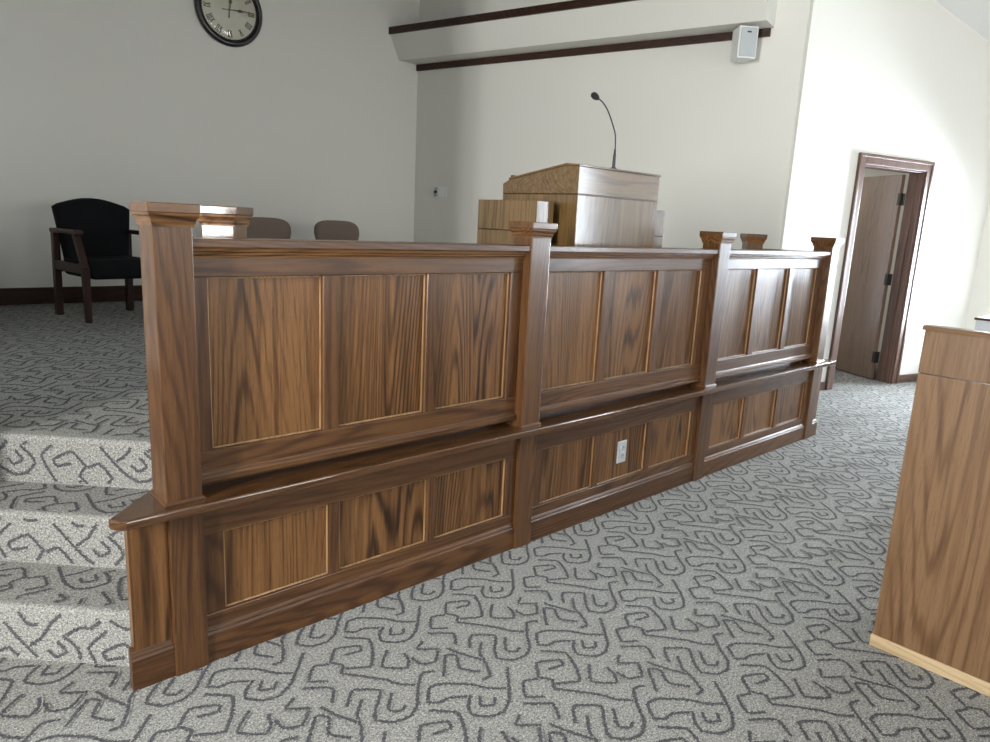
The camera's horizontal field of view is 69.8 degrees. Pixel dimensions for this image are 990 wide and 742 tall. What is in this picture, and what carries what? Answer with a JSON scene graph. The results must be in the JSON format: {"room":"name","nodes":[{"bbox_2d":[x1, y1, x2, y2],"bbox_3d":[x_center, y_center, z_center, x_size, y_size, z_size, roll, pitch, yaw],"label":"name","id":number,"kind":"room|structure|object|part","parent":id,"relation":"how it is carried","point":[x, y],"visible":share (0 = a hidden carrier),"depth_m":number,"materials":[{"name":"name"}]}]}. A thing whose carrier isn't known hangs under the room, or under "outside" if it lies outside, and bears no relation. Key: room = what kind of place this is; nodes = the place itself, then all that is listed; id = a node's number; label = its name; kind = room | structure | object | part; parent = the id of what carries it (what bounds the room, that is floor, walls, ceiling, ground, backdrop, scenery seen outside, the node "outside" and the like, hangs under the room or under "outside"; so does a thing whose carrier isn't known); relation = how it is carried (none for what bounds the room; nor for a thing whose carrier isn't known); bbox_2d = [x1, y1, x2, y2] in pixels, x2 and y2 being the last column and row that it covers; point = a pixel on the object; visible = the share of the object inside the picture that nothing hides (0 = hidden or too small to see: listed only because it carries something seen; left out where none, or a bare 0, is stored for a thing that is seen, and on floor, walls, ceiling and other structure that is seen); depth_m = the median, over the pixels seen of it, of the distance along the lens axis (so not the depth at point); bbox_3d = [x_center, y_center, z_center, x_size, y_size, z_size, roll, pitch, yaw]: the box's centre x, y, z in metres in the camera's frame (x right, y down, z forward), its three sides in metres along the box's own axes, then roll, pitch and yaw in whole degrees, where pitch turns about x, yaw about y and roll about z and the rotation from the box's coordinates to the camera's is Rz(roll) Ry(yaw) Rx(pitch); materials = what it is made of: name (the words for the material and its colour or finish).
{"room":"church chapel","nodes":[
{"label":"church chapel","id":0,"kind":"room"},
{"bbox_2d":[0,300,149,438],"bbox_3d":[-1.092,-0.026,5.620,6.212,0.580,4.930,-8,16,-42],"label":"platform","id":1,"kind":"object","parent":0,"point":[60,374],"visible":0.2,"depth_m":3.81,"materials":[{"name":"carpet"}]},
{"bbox_2d":[49,198,141,322],"bbox_3d":[-3.065,-0.891,5.623,0.635,0.924,0.610,12,15,37],"label":"armchair","id":2,"kind":"object","parent":1,"relation":"on","point":[94,236],"visible":0.75,"depth_m":5.57,"materials":[{"name":"black fabric"}]},
{"bbox_3d":[-3.458,-0.772,5.607,0.085,0.660,0.048,12,15,37],"label":"leg","id":3,"kind":"part","parent":2,"relation":"part of","materials":[{"name":"brown wood"}]},
{"bbox_3d":[-3.267,-1.064,5.401,0.485,0.034,0.060,12,15,37],"label":"armrest","id":4,"kind":"part","parent":2,"relation":"part of","materials":[{"name":"brown wood"}]},
{"bbox_3d":[-3.247,-0.796,5.430,0.520,0.070,0.040,12,15,37],"label":"rail","id":5,"kind":"part","parent":2,"relation":"part of","materials":[{"name":"brown wood"}]},
{"bbox_3d":[-3.052,-0.567,5.309,0.055,0.420,0.048,12,15,37],"label":"leg","id":6,"kind":"part","parent":2,"relation":"part of","materials":[{"name":"brown wood"}]},
{"bbox_3d":[-3.227,-1.133,5.715,0.147,0.504,0.570,12,15,37],"label":"backrest","id":7,"kind":"part","parent":2,"relation":"part of","materials":[{"name":"black fabric"}]},
{"bbox_3d":[-3.033,-0.823,5.609,0.545,0.150,0.498,12,15,37],"label":"seat","id":8,"kind":"part","parent":2,"relation":"part of","materials":[{"name":"black fabric"}]},
{"bbox_3d":[-3.112,-0.843,6.029,0.085,0.660,0.048,12,15,37],"label":"leg","id":9,"kind":"part","parent":2,"relation":"part of","materials":[{"name":"brown wood"}]},
{"bbox_3d":[-2.921,-1.135,5.823,0.485,0.034,0.060,12,15,37],"label":"armrest","id":10,"kind":"part","parent":2,"relation":"part of","materials":[{"name":"brown wood"}]},
{"bbox_2d":[247,217,290,238],"bbox_3d":[-2.015,-0.990,6.575,0.510,0.834,0.554,-8,16,-42],"label":"chair","id":11,"kind":"object","parent":1,"relation":"on","point":[259,227],"visible":0.16,"depth_m":6.66,"materials":[{"name":"beige fabric"}]},
{"bbox_2d":[314,220,358,240],"bbox_3d":[-1.456,-1.069,7.084,0.510,0.834,0.554,-8,16,-42],"label":"chair","id":12,"kind":"object","parent":1,"relation":"on","point":[326,229],"visible":0.23,"depth_m":7.14,"materials":[{"name":"beige fabric"}]},
{"bbox_2d":[477,163,664,246],"bbox_3d":[0.457,-0.499,3.933,1.057,1.189,0.554,-8,16,-42],"label":"pulpit","id":13,"kind":"object","parent":1,"relation":"on","point":[590,205],"visible":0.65,"depth_m":3.58,"materials":[{"name":"brown wood"}]},
{"bbox_2d":[591,92,616,168],"bbox_3d":[0.564,-1.247,3.678,0.035,0.392,0.200,-8,16,-42],"label":"gooseneck microphone","id":14,"kind":"object","parent":13,"relation":"on","point":[594,95],"visible":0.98,"depth_m":3.65,"materials":[{"name":"black plastic"}]},
{"bbox_2d":[0,0,418,304],"bbox_3d":[-2.708,-2.555,7.008,5.270,4.800,0.120,-8,16,-42],"label":"wall","id":15,"kind":"structure","parent":0,"point":[308,122],"depth_m":6.81,"materials":[{"name":"white paint"}]},
{"bbox_2d":[0,285,142,304],"bbox_3d":[-2.745,-0.831,7.315,4.630,0.144,0.019,-8,16,-42],"label":"baseboard","id":16,"kind":"structure","parent":15,"relation":"attached to","point":[34,295],"depth_m":6.32,"materials":[{"name":"brown wood"}]},
{"bbox_2d":[194,0,262,46],"bbox_3d":[-2.539,-3.465,6.802,0.660,0.660,0.068,-8,16,-42],"label":"wall clock","id":17,"kind":"object","parent":15,"relation":"attached to","point":[232,23],"visible":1,"depth_m":6.85,"materials":[{"name":"white"}]},
{"bbox_2d":[389,0,636,34],"bbox_3d":[0.515,-3.527,6.907,4.132,0.075,0.040,11,14,33],"label":"trim","id":18,"kind":"structure","parent":15,"relation":"attached to","point":[572,4],"depth_m":7.17,"materials":[{"name":"brown wood"}]},
{"bbox_2d":[0,362,989,741],"bbox_3d":[1.782,0.918,3.491,14.600,0.123,14.600,-8,16,-42],"label":"floor","id":19,"kind":"structure","parent":0,"point":[738,602],"depth_m":2.50,"materials":[{"name":"carpet"}]},
{"bbox_2d":[0,430,152,665],"bbox_3d":[-1.679,0.589,2.548,1.230,0.577,0.587,3,12,2],"label":"steps","id":20,"kind":"structure","parent":19,"relation":"on","point":[64,587],"depth_m":2.52,"materials":[{"name":"carpet"}]},
{"bbox_2d":[108,201,844,690],"bbox_3d":[0.535,-0.030,3.829,4.923,1.476,0.634,-8,16,-42],"label":"partition","id":21,"kind":"object","parent":19,"relation":"on","point":[337,427],"visible":1,"depth_m":2.75,"materials":[{"name":"brown wood"}]},
{"bbox_3d":[-1.073,0.912,2.224,0.126,0.137,0.030,-8,16,-42],"label":"baseboard","id":22,"kind":"part","parent":21,"relation":"part of","materials":[{"name":"brown wood"}]},
{"bbox_3d":[-0.946,-0.435,2.035,0.138,0.038,0.160,-8,16,-42],"label":"cap moulding","id":23,"kind":"part","parent":21,"relation":"part of","materials":[{"name":"brown wood"}]},
{"bbox_3d":[-0.967,-0.017,2.123,0.108,0.830,0.125,-8,16,-42],"label":"post","id":24,"kind":"part","parent":21,"relation":"part of","materials":[{"name":"brown wood"}]},
{"bbox_3d":[-0.987,0.384,2.207,0.120,0.010,0.139,-8,16,-42],"label":"moulding","id":25,"kind":"part","parent":21,"relation":"part of","materials":[{"name":"brown wood"}]},
{"bbox_3d":[-0.946,-0.098,2.515,0.113,0.830,0.113,3,12,2],"label":"post","id":26,"kind":"part","parent":21,"relation":"part of","materials":[{"name":"brown wood"}]},
{"bbox_3d":[-0.925,-0.516,2.427,0.144,0.038,0.144,3,12,2],"label":"cap moulding","id":27,"kind":"part","parent":21,"relation":"part of","materials":[{"name":"brown wood"}]},
{"bbox_3d":[-0.753,-0.041,2.337,0.388,0.544,0.012,-8,16,-42],"label":"panel","id":28,"kind":"part","parent":21,"relation":"part of","materials":[{"name":"brown wood"}]},
{"bbox_3d":[-0.761,0.631,2.477,0.385,0.277,0.012,-8,16,-42],"label":"panel","id":29,"kind":"part","parent":21,"relation":"part of","materials":[{"name":"brown wood"}]},
{"bbox_3d":[-0.424,-0.078,2.636,1.389,0.686,0.054,-8,16,-42],"label":"rail","id":30,"kind":"part","parent":21,"relation":"part of","materials":[{"name":"brown wood"}]},
{"bbox_3d":[-0.437,0.265,2.703,1.387,0.032,0.070,-8,16,-42],"label":"moulding","id":31,"kind":"part","parent":21,"relation":"part of","materials":[{"name":"brown wood"}]},
{"bbox_3d":[-0.434,0.564,2.759,1.397,0.420,0.036,-8,16,-42],"label":"frame","id":32,"kind":"part","parent":21,"relation":"part of","materials":[{"name":"brown wood"}]},
{"bbox_3d":[-0.398,-0.421,2.554,1.387,0.030,0.083,-8,16,-42],"label":"cap moulding","id":33,"kind":"part","parent":21,"relation":"part of","materials":[{"name":"brown wood"}]},
{"bbox_3d":[-0.437,0.823,2.802,1.397,0.137,0.026,-8,16,-42],"label":"baseboard","id":34,"kind":"part","parent":21,"relation":"part of","materials":[{"name":"brown wood"}]},
{"bbox_3d":[-0.425,-0.087,2.635,0.380,0.544,0.012,-8,16,-42],"label":"panel","id":35,"kind":"part","parent":21,"relation":"part of","materials":[{"name":"brown wood"}]},
{"bbox_3d":[-0.440,0.586,2.768,0.403,0.277,0.012,-8,16,-42],"label":"panel","id":36,"kind":"part","parent":21,"relation":"part of","materials":[{"name":"brown wood"}]},
{"bbox_3d":[-0.115,0.540,3.064,0.397,0.277,0.012,-8,16,-42],"label":"panel","id":37,"kind":"part","parent":21,"relation":"part of","materials":[{"name":"brown wood"}]},
{"bbox_3d":[-0.101,-0.132,2.929,0.380,0.544,0.012,-8,16,-42],"label":"panel","id":38,"kind":"part","parent":21,"relation":"part of","materials":[{"name":"brown wood"}]},
{"bbox_3d":[0.121,0.230,3.205,0.125,0.010,0.125,-8,16,-42],"label":"moulding","id":39,"kind":"part","parent":21,"relation":"part of","materials":[{"name":"brown wood"}]},
{"bbox_3d":[0.141,-0.171,3.121,0.113,0.830,0.113,-8,16,-42],"label":"post","id":40,"kind":"part","parent":21,"relation":"part of","materials":[{"name":"brown wood"}]},
{"bbox_3d":[0.161,-0.589,3.034,0.144,0.038,0.144,-8,16,-42],"label":"cap moulding","id":41,"kind":"part","parent":21,"relation":"part of","materials":[{"name":"brown wood"}]},
{"bbox_3d":[0.343,0.476,3.480,0.385,0.277,0.012,-8,16,-42],"label":"panel","id":42,"kind":"part","parent":21,"relation":"part of","materials":[{"name":"brown wood"}]},
{"bbox_3d":[0.351,-0.196,3.341,0.388,0.544,0.012,-8,16,-42],"label":"panel","id":43,"kind":"part","parent":21,"relation":"part of","materials":[{"name":"brown wood"}]},
{"bbox_3d":[0.667,0.667,3.805,1.397,0.137,0.026,-8,16,-42],"label":"baseboard","id":44,"kind":"part","parent":21,"relation":"part of","materials":[{"name":"brown wood"}]},
{"bbox_3d":[0.670,0.409,3.762,1.397,0.420,0.036,-8,16,-42],"label":"frame","id":45,"kind":"part","parent":21,"relation":"part of","materials":[{"name":"brown wood"}]},
{"bbox_3d":[0.667,0.109,3.707,1.387,0.032,0.070,-8,16,-42],"label":"moulding","id":46,"kind":"part","parent":21,"relation":"part of","materials":[{"name":"brown wood"}]},
{"bbox_3d":[0.664,0.430,3.772,0.403,0.277,0.012,-8,16,-42],"label":"panel","id":47,"kind":"part","parent":21,"relation":"part of","materials":[{"name":"brown wood"}]},
{"bbox_2d":[616,440,626,463],"bbox_3d":[0.673,0.428,3.765,0.074,0.120,0.010,-8,16,-42],"label":"wall outlet","id":48,"kind":"object","parent":21,"relation":"attached to","point":[621,449],"visible":1,"depth_m":3.76,"materials":[{"name":"plastic"}]},
{"bbox_3d":[0.680,-0.233,3.640,1.389,0.686,0.054,-8,16,-42],"label":"rail","id":49,"kind":"part","parent":21,"relation":"part of","materials":[{"name":"brown wood"}]},
{"bbox_3d":[0.679,-0.242,3.638,0.380,0.544,0.012,-8,16,-42],"label":"panel","id":50,"kind":"part","parent":21,"relation":"part of","materials":[{"name":"brown wood"}]},
{"bbox_3d":[0.706,-0.577,3.558,1.387,0.030,0.083,-8,16,-42],"label":"cap moulding","id":51,"kind":"part","parent":21,"relation":"part of","materials":[{"name":"brown wood"}]},
{"bbox_3d":[0.989,0.385,4.067,0.397,0.277,0.012,-8,16,-42],"label":"panel","id":52,"kind":"part","parent":21,"relation":"part of","materials":[{"name":"brown wood"}]},
{"bbox_3d":[1.003,-0.287,3.933,0.380,0.544,0.012,-8,16,-42],"label":"panel","id":53,"kind":"part","parent":21,"relation":"part of","materials":[{"name":"brown wood"}]},
{"bbox_3d":[1.225,0.075,4.208,0.125,0.010,0.125,-8,16,-42],"label":"moulding","id":54,"kind":"part","parent":21,"relation":"part of","materials":[{"name":"brown wood"}]},
{"bbox_3d":[1.245,-0.326,4.125,0.113,0.830,0.113,-8,16,-42],"label":"post","id":55,"kind":"part","parent":21,"relation":"part of","materials":[{"name":"brown wood"}]},
{"bbox_3d":[1.265,-0.744,4.037,0.144,0.038,0.144,-8,16,-42],"label":"cap moulding","id":56,"kind":"part","parent":21,"relation":"part of","materials":[{"name":"brown wood"}]},
{"bbox_3d":[1.447,0.320,4.483,0.385,0.277,0.012,-8,16,-42],"label":"panel","id":57,"kind":"part","parent":21,"relation":"part of","materials":[{"name":"brown wood"}]},
{"bbox_3d":[1.456,-0.351,4.344,0.388,0.544,0.012,-8,16,-42],"label":"panel","id":58,"kind":"part","parent":21,"relation":"part of","materials":[{"name":"brown wood"}]},
{"bbox_3d":[1.818,-0.511,5.145,0.113,0.830,0.113,3,12,2],"label":"post","id":59,"kind":"part","parent":21,"relation":"part of","materials":[{"name":"brown wood"}]},
{"bbox_3d":[1.839,-0.930,5.058,0.144,0.038,0.144,3,12,2],"label":"cap moulding","id":60,"kind":"part","parent":21,"relation":"part of","materials":[{"name":"brown wood"}]},
{"bbox_3d":[1.771,0.512,4.809,1.397,0.137,0.026,-8,16,-42],"label":"baseboard","id":61,"kind":"part","parent":21,"relation":"part of","materials":[{"name":"brown wood"}]},
{"bbox_3d":[1.774,0.253,4.766,1.397,0.420,0.036,-8,16,-42],"label":"frame","id":62,"kind":"part","parent":21,"relation":"part of","materials":[{"name":"brown wood"}]},
{"bbox_3d":[1.768,0.275,4.775,0.403,0.277,0.012,-8,16,-42],"label":"panel","id":63,"kind":"part","parent":21,"relation":"part of","materials":[{"name":"brown wood"}]},
{"bbox_3d":[1.771,-0.046,4.710,1.387,0.032,0.070,-8,16,-42],"label":"moulding","id":64,"kind":"part","parent":21,"relation":"part of","materials":[{"name":"brown wood"}]},
{"bbox_3d":[1.783,-0.397,4.642,0.380,0.544,0.012,-8,16,-42],"label":"panel","id":65,"kind":"part","parent":21,"relation":"part of","materials":[{"name":"brown wood"}]},
{"bbox_3d":[1.784,-0.388,4.643,1.389,0.686,0.054,-8,16,-42],"label":"rail","id":66,"kind":"part","parent":21,"relation":"part of","materials":[{"name":"brown wood"}]},
{"bbox_3d":[1.810,-0.732,4.561,1.387,0.030,0.083,-8,16,-42],"label":"cap moulding","id":67,"kind":"part","parent":21,"relation":"part of","materials":[{"name":"brown wood"}]},
{"bbox_3d":[2.093,0.229,5.071,0.397,0.277,0.012,-8,16,-42],"label":"panel","id":68,"kind":"part","parent":21,"relation":"part of","materials":[{"name":"brown wood"}]},
{"bbox_3d":[2.107,-0.443,4.936,0.380,0.544,0.012,-8,16,-42],"label":"panel","id":69,"kind":"part","parent":21,"relation":"part of","materials":[{"name":"brown wood"}]},
{"bbox_3d":[2.321,-0.083,5.220,0.125,0.010,0.150,-8,16,-42],"label":"moulding","id":70,"kind":"part","parent":21,"relation":"part of","materials":[{"name":"brown wood"}]},
{"bbox_3d":[2.401,0.423,5.381,0.108,0.137,0.030,-8,16,-42],"label":"baseboard","id":71,"kind":"part","parent":21,"relation":"part of","materials":[{"name":"brown wood"}]},
{"bbox_3d":[2.341,-0.483,5.136,0.113,0.830,0.136,-8,16,-42],"label":"post","id":72,"kind":"part","parent":21,"relation":"part of","materials":[{"name":"brown wood"}]},
{"bbox_3d":[2.362,-0.902,5.048,0.144,0.038,0.173,-8,16,-42],"label":"cap moulding","id":73,"kind":"part","parent":21,"relation":"part of","materials":[{"name":"brown wood"}]},
{"bbox_2d":[869,324,989,696],"bbox_3d":[2.061,0.551,2.096,0.369,1.198,1.516,-8,16,-42],"label":"wooden lectern","id":74,"kind":"object","parent":19,"relation":"on","point":[933,613],"visible":1,"depth_m":2.41,"materials":[{"name":"brown wood"}]},
{"bbox_3d":[1.973,0.067,1.889,0.048,0.146,1.502,-8,16,-42],"label":"panel","id":75,"kind":"part","parent":74,"relation":"part of","materials":[{"name":"brown wood"}]},
{"bbox_2d":[974,315,989,331],"bbox_3d":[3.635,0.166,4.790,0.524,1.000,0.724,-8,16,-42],"label":"book","id":76,"kind":"object","parent":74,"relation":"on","point":[982,323],"visible":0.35,"depth_m":4.75,"materials":[{"name":"white paper"}]},
{"bbox_2d":[413,0,810,248],"bbox_3d":[0.849,-2.205,7.460,4.306,4.275,0.120,11,14,33],"label":"wall","id":77,"kind":"structure","parent":0,"point":[717,132],"depth_m":6.98,"materials":[{"name":"white paint"}]},
{"bbox_2d":[434,187,446,197],"bbox_3d":[-0.652,-2.123,8.412,0.180,0.124,0.039,11,14,33],"label":"wall plate","id":78,"kind":"object","parent":77,"relation":"attached to","point":[439,191],"visible":1,"depth_m":8.42,"materials":[{"name":"white plastic"}]},
{"bbox_3d":[-0.643,-2.125,8.425,0.180,0.124,0.008,11,14,33],"label":"plate","id":79,"kind":"part","parent":78,"relation":"part of","materials":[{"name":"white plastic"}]},
{"bbox_2d":[391,0,777,64],"bbox_3d":[0.620,-3.394,7.100,4.128,0.254,0.384,11,14,33],"label":"soffit","id":80,"kind":"object","parent":77,"relation":"attached to","point":[639,20],"depth_m":6.82,"materials":[{"name":"white paint"}]},
{"bbox_2d":[416,28,770,70],"bbox_3d":[0.738,-3.257,7.263,4.017,0.070,0.024,11,14,33],"label":"trim","id":81,"kind":"structure","parent":77,"relation":"attached to","point":[765,32],"depth_m":7.09,"materials":[{"name":"brown wood"}]},
{"bbox_2d":[730,25,758,62],"bbox_3d":[2.160,-2.846,6.197,0.168,0.262,0.245,2,12,-6],"label":"wall speaker","id":82,"kind":"object","parent":77,"relation":"attached to","point":[744,39],"visible":1,"depth_m":6.09,"materials":[{"name":"white plastic"}]},
{"bbox_2d":[739,27,757,56],"bbox_3d":[2.171,-2.822,6.083,0.146,0.234,0.008,2,12,-6],"label":"grille","id":83,"kind":"object","parent":82,"relation":"attached to","point":[748,36],"depth_m":6.08,"materials":[{"name":"grey plastic"}]},
{"bbox_2d":[779,0,989,381],"bbox_3d":[3.968,-1.848,7.037,3.140,4.052,0.150,-3,13,-27],"label":"wall","id":84,"kind":"structure","parent":0,"point":[909,79],"depth_m":6.71,"materials":[{"name":"white paint"}]},
{"bbox_2d":[820,373,917,389],"bbox_3d":[3.885,0.110,7.356,3.060,0.085,0.017,-3,13,-27],"label":"baseboard","id":85,"kind":"structure","parent":84,"relation":"attached to","point":[906,377],"depth_m":7.62,"materials":[{"name":"brown wood"}]},
{"bbox_2d":[835,175,905,378],"bbox_3d":[4.029,-1.051,7.869,0.194,2.135,0.907,0,12,-14],"label":"door","id":86,"kind":"structure","parent":84,"relation":"in","point":[882,199],"depth_m":7.68,"materials":[{"name":"brown wood"}]},
{"bbox_2d":[825,152,934,389],"bbox_3d":[3.836,-0.949,7.074,1.139,2.267,0.030,-3,13,-27],"label":"trim","id":87,"kind":"structure","parent":84,"relation":"attached to","point":[927,167],"depth_m":6.97,"materials":[{"name":"brown wood"}]},
{"bbox_2d":[865,164,924,382],"bbox_3d":[3.792,-0.923,7.161,0.955,2.175,0.150,-3,13,-27],"label":"trim","id":88,"kind":"structure","parent":84,"relation":"attached to","point":[916,178],"depth_m":7.34,"materials":[{"name":"brown wood"}]},
{"bbox_2d":[864,168,908,357],"bbox_3d":[3.786,-1.468,8.362,2.200,2.750,2.150,-3,13,-27],"label":"wall","id":89,"kind":"structure","parent":0,"point":[868,172],"depth_m":8.61,"materials":[{"name":"white paint"}]},
{"bbox_2d":[935,0,989,41],"bbox_3d":[3.370,-2.608,0.311,13.219,1.607,9.200,-8,16,-42],"label":"ceiling","id":90,"kind":"structure","parent":0,"point":[975,13],"depth_m":6.72,"materials":[{"name":"white paint"}]},
{"bbox_2d":[965,195,989,329],"bbox_3d":[8.166,-0.844,4.873,0.180,3.380,8.198,-8,16,-42],"label":"wall","id":91,"kind":"structure","parent":0,"point":[979,305],"depth_m":7.80,"materials":[{"name":"white paint"}]}
]}

